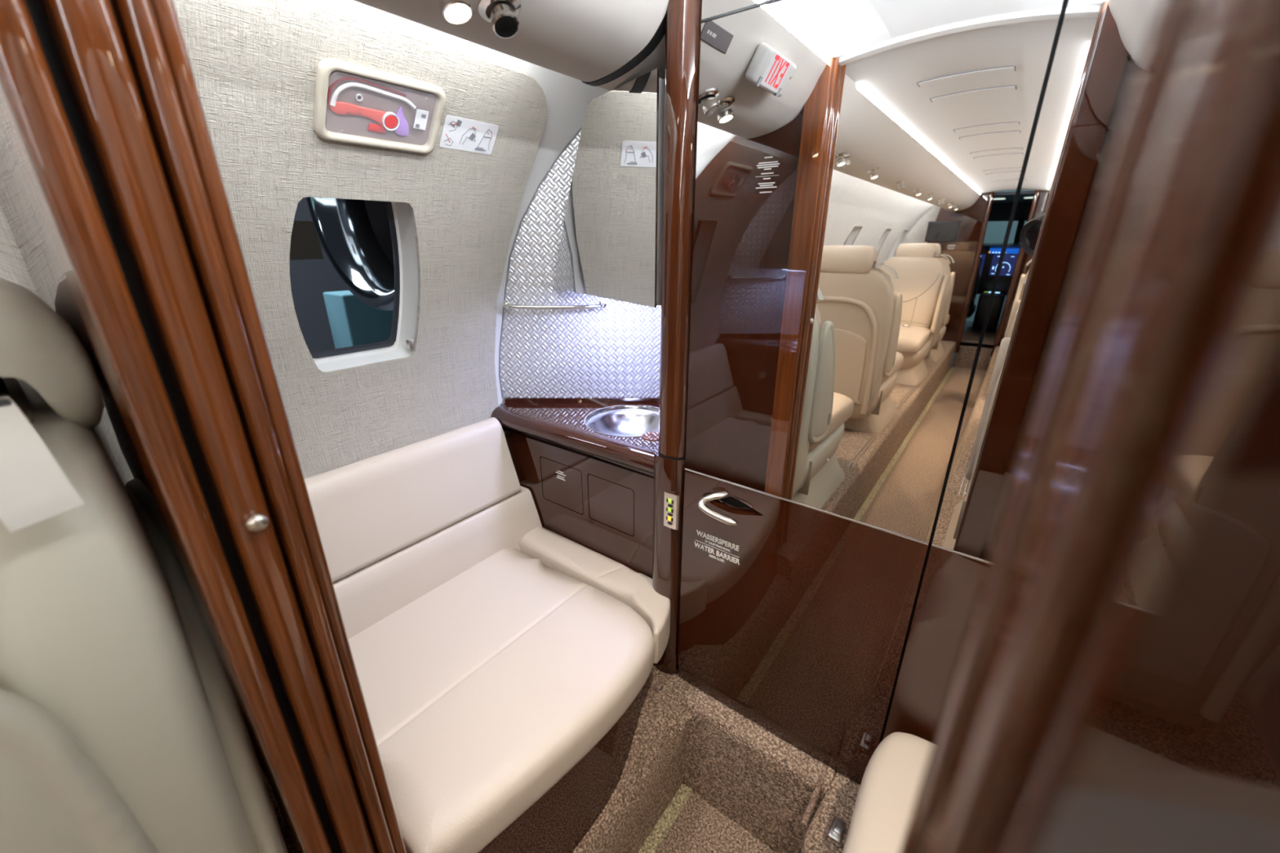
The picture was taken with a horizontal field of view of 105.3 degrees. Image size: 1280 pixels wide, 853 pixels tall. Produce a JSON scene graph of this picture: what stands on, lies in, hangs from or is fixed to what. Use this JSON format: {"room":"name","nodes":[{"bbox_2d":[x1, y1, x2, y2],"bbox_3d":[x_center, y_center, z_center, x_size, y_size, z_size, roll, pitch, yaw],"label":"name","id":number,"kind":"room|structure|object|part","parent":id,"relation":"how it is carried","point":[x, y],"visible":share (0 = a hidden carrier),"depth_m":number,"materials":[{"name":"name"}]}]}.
{"room":"aircraft cabin","nodes":[
{"label":"aircraft cabin","id":0,"kind":"room"},
{"bbox_2d":[0,0,609,406],"bbox_3d":[-1.559,0.537,-0.382,0.347,1.483,5.750,15,26,34],"label":"wall","id":1,"kind":"structure","parent":0,"point":[567,98],"depth_m":0.97,"materials":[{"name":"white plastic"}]},
{"bbox_2d":[289,196,417,371],"bbox_3d":[-0.562,-0.283,0.967,0.159,0.352,0.261,15,26,34],"label":"window","id":2,"kind":"structure","parent":1,"relation":"in","point":[353,264],"depth_m":1.00,"materials":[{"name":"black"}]},
{"bbox_2d":[173,0,546,479],"bbox_3d":[-0.451,-0.247,0.939,0.256,0.791,0.651,15,26,34],"label":"wall panel","id":3,"kind":"object","parent":1,"relation":"attached to","point":[254,63],"depth_m":0.89,"materials":[{"name":"fabric"}]},
{"bbox_2d":[313,57,445,153],"bbox_3d":[-0.422,-0.516,0.796,0.093,0.105,0.200,15,26,34],"label":"box","id":4,"kind":"object","parent":1,"relation":"attached to","point":[354,104],"visible":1,"depth_m":0.78,"materials":[{"name":"beige plastic"}]},
{"bbox_2d":[324,70,435,145],"bbox_3d":[-0.417,-0.512,0.793,0.056,0.074,0.172,15,26,34],"label":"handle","id":5,"kind":"object","parent":4,"relation":"on","point":[362,107],"depth_m":0.78,"materials":[{"name":"red plastic"}]},
{"bbox_2d":[439,115,498,154],"bbox_3d":[-0.324,-0.553,0.929,0.036,0.048,0.115,15,26,34],"label":"placard","id":6,"kind":"object","parent":1,"relation":"attached to","point":[458,133],"visible":1,"depth_m":0.93,"materials":[{"name":"white"}]},
{"bbox_2d":[581,10,666,86],"bbox_3d":[-0.014,-0.612,0.758,0.202,0.114,0.019,15,26,34],"label":"trim","id":7,"kind":"structure","parent":1,"relation":"attached to","point":[658,36],"depth_m":0.76,"materials":[{"name":"black"}]},
{"bbox_2d":[500,129,661,398],"bbox_3d":[0.017,-0.428,1.209,0.789,0.743,0.023,0,21,0],"label":"backsplash","id":8,"kind":"structure","parent":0,"point":[613,350],"depth_m":1.27,"materials":[{"name":"silver metal"}]},
{"bbox_2d":[498,126,582,398],"bbox_3d":[-0.190,-0.428,1.206,0.378,0.745,0.022,0,21,0],"label":"trim","id":9,"kind":"structure","parent":8,"relation":"attached to","point":[580,128],"depth_m":1.19,"materials":[{"name":"grey plastic"}]},
{"bbox_2d":[502,300,606,309],"bbox_3d":[-0.217,-0.305,1.226,0.264,0.020,0.036,0,21,0],"label":"towel rail","id":10,"kind":"object","parent":8,"relation":"attached to","point":[602,304],"visible":1,"depth_m":1.21,"materials":[{"name":"silver metal"}]},
{"bbox_2d":[553,68,664,307],"bbox_3d":[-0.002,-0.488,1.103,0.425,0.364,0.467,15,26,34],"label":"mirror","id":11,"kind":"object","parent":8,"relation":"attached to","point":[611,247],"visible":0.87,"depth_m":0.90,"materials":[{"name":"white"}]},
{"bbox_2d":[596,34,665,90],"bbox_3d":[0.180,-0.712,0.984,0.213,0.136,0.608,15,26,34],"label":"panel","id":12,"kind":"object","parent":8,"relation":"attached to","point":[655,60],"visible":0.16,"depth_m":0.80,"materials":[{"name":"grey"}]},
{"bbox_2d":[652,0,702,674],"bbox_3d":[0.223,-0.109,1.128,0.082,1.291,0.586,15,26,34],"label":"trim","id":13,"kind":"structure","parent":8,"relation":"attached to","point":[683,17],"depth_m":0.82,"materials":[{"name":"brown wood"}]},
{"bbox_2d":[663,491,679,529],"bbox_3d":[0.060,0.168,0.971,0.035,0.077,0.006,15,26,34],"label":"switch panel","id":14,"kind":"object","parent":13,"relation":"attached to","point":[671,505],"visible":1,"depth_m":0.97,"materials":[{"name":"beige plastic"}]},
{"bbox_2d":[0,0,1279,852],"bbox_3d":[-0.126,0.189,0.285,1.698,1.356,0.084,15,26,34],"label":"door frame","id":15,"kind":"structure","parent":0,"point":[1114,687],"depth_m":0.05,"materials":[{"name":"brown wood"}]},
{"bbox_2d":[40,0,374,852],"bbox_3d":[-0.362,0.116,0.447,0.170,1.336,0.026,15,26,34],"label":"door","id":16,"kind":"structure","parent":15,"relation":"in","point":[86,34],"depth_m":0.34,"materials":[{"name":"red wood"}]},
{"bbox_3d":[-0.301,0.074,0.382,0.017,0.015,0.015,15,26,34],"label":"knob","id":17,"kind":"part","parent":16,"relation":"part of","materials":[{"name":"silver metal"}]},
{"bbox_2d":[572,665,860,852],"bbox_3d":[-1.569,1.626,-1.230,1.670,0.299,6.250,15,26,34],"label":"floor","id":18,"kind":"structure","parent":0,"point":[699,775],"depth_m":1.02,"materials":[{"name":"beige carpet"}]},
{"bbox_2d":[0,277,288,852],"bbox_3d":[-0.733,0.392,0.318,0.524,0.913,0.722,15,26,34],"label":"seat","id":19,"kind":"object","parent":18,"relation":"on","point":[123,729],"visible":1,"depth_m":0.34,"materials":[{"name":"beige leather"}]},
{"bbox_3d":[-0.552,-0.012,0.420,0.100,0.095,0.022,15,26,34],"label":"headrest post","id":20,"kind":"part","parent":19,"relation":"part of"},
{"bbox_3d":[-0.613,0.245,0.432,0.452,0.537,0.240,15,26,34],"label":"backrest","id":21,"kind":"part","parent":19,"relation":"part of","materials":[{"name":"beige leather"}]},
{"bbox_3d":[-0.441,0.354,0.296,0.026,0.415,0.219,15,26,34],"label":"armrest","id":22,"kind":"part","parent":19,"relation":"part of","materials":[{"name":"beige leather"}]},
{"bbox_2d":[304,417,670,852],"bbox_3d":[-0.309,0.434,1.006,0.634,0.671,0.624,15,26,34],"label":"seat","id":23,"kind":"object","parent":18,"relation":"on","point":[504,662],"visible":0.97,"depth_m":0.94,"materials":[{"name":"cream leather"},{"name":"brown carpet"}]},
{"bbox_2d":[348,548,654,852],"bbox_3d":[-0.306,0.455,0.955,0.564,0.091,0.530,15,26,34],"label":"seat cushion","id":24,"kind":"object","parent":23,"relation":"on","point":[486,684],"depth_m":0.85,"materials":[{"name":"beige leather"}]},
{"bbox_3d":[-0.263,0.624,1.029,0.492,0.300,0.605,15,26,34],"label":"seat","id":25,"kind":"part","parent":23,"relation":"part of","materials":[{"name":"beige leather"}]},
{"bbox_2d":[491,397,659,578],"bbox_3d":[-0.037,0.167,1.395,0.563,0.568,0.489,15,26,34],"label":"vanity cabinet","id":26,"kind":"object","parent":18,"relation":"on","point":[586,464],"visible":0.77,"depth_m":1.20,"materials":[{"name":"brown wood"}]},
{"bbox_3d":[-0.193,0.145,1.233,0.142,0.119,0.015,15,26,34],"label":"access door","id":27,"kind":"part","parent":26,"relation":"part of","materials":[{"name":"brown wood"}]},
{"bbox_2d":[500,403,659,450],"bbox_3d":[-0.025,-0.054,1.331,0.558,0.020,0.444,15,26,34],"label":"countertop","id":28,"kind":"structure","parent":26,"relation":"on","point":[571,414],"depth_m":1.26,"materials":[{"name":"brown wood"}]},
{"bbox_2d":[583,404,659,436],"bbox_3d":[-0.023,0.020,1.222,0.230,0.081,0.230,15,26,34],"label":"basin","id":29,"kind":"object","parent":28,"relation":"in","point":[604,420],"depth_m":1.29,"materials":[{"name":"silver metal"}]},
{"bbox_3d":[-0.064,0.180,1.142,0.136,0.119,0.015,15,26,34],"label":"access door","id":30,"kind":"part","parent":26,"relation":"part of","materials":[{"name":"brown wood"}]},
{"bbox_2d":[823,813,848,848],"bbox_3d":[0.333,0.681,0.827,0.032,0.018,0.050,15,26,34],"label":"buckle","id":31,"kind":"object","parent":18,"relation":"on","point":[837,828],"depth_m":0.82,"materials":[{"name":"metal"}]},
{"bbox_3d":[0.334,0.682,0.827,0.022,0.007,0.038,15,26,34],"label":"plate","id":32,"kind":"part","parent":31,"relation":"part of","materials":[{"name":"silver metal"}]},
{"bbox_2d":[842,732,933,852],"bbox_3d":[0.409,0.696,0.503,0.451,0.212,0.576,15,26,34],"label":"armrest","id":33,"kind":"object","parent":18,"relation":"on","point":[891,780],"visible":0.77,"depth_m":0.69,"materials":[{"name":"beige leather"}]},
{"bbox_2d":[720,0,1068,743],"bbox_3d":[0.447,0.039,0.649,0.878,1.336,0.012,15,26,34],"label":"trim","id":34,"kind":"structure","parent":18,"relation":"on","point":[731,500],"depth_m":0.60,"materials":[{"name":"black"}]},
{"bbox_2d":[677,0,1063,784],"bbox_3d":[0.242,0.052,0.775,0.408,1.215,0.065,15,26,34],"label":"door","id":35,"kind":"structure","parent":34,"relation":"attached to","point":[860,163],"depth_m":0.69,"materials":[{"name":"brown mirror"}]},
{"bbox_3d":[0.148,0.141,0.880,0.080,0.041,0.058,15,26,34],"label":"lever handle","id":36,"kind":"part","parent":35,"relation":"part of","materials":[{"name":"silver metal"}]},
{"bbox_3d":[0.256,0.596,1.003,0.408,0.038,0.019,15,26,34],"label":"kick rail","id":37,"kind":"part","parent":35,"relation":"part of","materials":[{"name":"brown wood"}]},
{"bbox_3d":[0.255,0.349,0.907,0.408,0.488,0.022,15,26,34],"label":"panel","id":38,"kind":"part","parent":35,"relation":"part of","materials":[{"name":"brown wood"}]},
{"bbox_3d":[0.252,-0.200,0.693,0.408,0.686,0.012,15,26,34],"label":"mirror pane","id":39,"kind":"part","parent":35,"relation":"part of","materials":[{"name":"white"}]},
{"bbox_2d":[882,0,1158,742],"bbox_3d":[0.598,0.138,0.550,0.442,1.215,0.023,15,26,34],"label":"door","id":40,"kind":"structure","parent":34,"relation":"attached to","point":[1100,46],"depth_m":0.56,"materials":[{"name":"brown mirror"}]},
{"bbox_3d":[0.598,0.442,0.666,0.442,0.488,0.022,15,26,34],"label":"panel","id":41,"kind":"part","parent":40,"relation":"part of","materials":[{"name":"brown wood"}]},
{"bbox_3d":[0.595,-0.108,0.452,0.442,0.686,0.012,15,26,34],"label":"mirror pane","id":42,"kind":"part","parent":40,"relation":"part of","materials":[{"name":"white"}]},
{"bbox_3d":[0.308,-0.656,0.580,0.540,0.049,1.390,15,26,34],"label":"ceiling","id":43,"kind":"structure","parent":0,"visible":0},
{"bbox_2d":[353,0,668,81],"bbox_3d":[-0.209,-0.527,0.501,0.213,0.136,0.647,15,26,34],"label":"panel","id":44,"kind":"object","parent":43,"relation":"attached to","point":[582,40],"visible":1,"depth_m":0.66,"materials":[{"name":"grey plastic"}]},
{"bbox_2d":[437,0,472,23],"bbox_3d":[-0.207,-0.469,0.534,0.051,0.044,0.051,15,26,34],"label":"light","id":45,"kind":"object","parent":44,"relation":"attached to","point":[454,11],"visible":1,"depth_m":0.54,"materials":[{"name":"white glass"}]},
{"bbox_3d":[-0.201,-0.457,0.533,0.026,0.010,0.028,15,26,34],"label":"bulb","id":46,"kind":"part","parent":45,"relation":"part of","materials":[{"name":"white"}]},
{"bbox_2d":[476,0,520,38],"bbox_3d":[-0.166,-0.490,0.583,0.053,0.044,0.053,15,26,34],"label":"air nozzle","id":47,"kind":"object","parent":44,"relation":"attached to","point":[504,20],"visible":1,"depth_m":0.58,"materials":[{"name":"silver metal"}]},
{"bbox_2d":[701,0,767,19],"bbox_3d":[0.430,-0.529,0.424,0.854,0.114,0.012,15,26,34],"label":"trim","id":48,"kind":"structure","parent":43,"relation":"attached to","point":[710,8],"depth_m":0.66,"materials":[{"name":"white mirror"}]},
{"bbox_2d":[700,0,781,22],"bbox_3d":[0.429,-0.473,0.444,0.854,0.003,0.012,15,26,34],"label":"trim","id":49,"kind":"structure","parent":48,"relation":"attached to","point":[768,2],"depth_m":0.65,"materials":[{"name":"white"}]}
]}

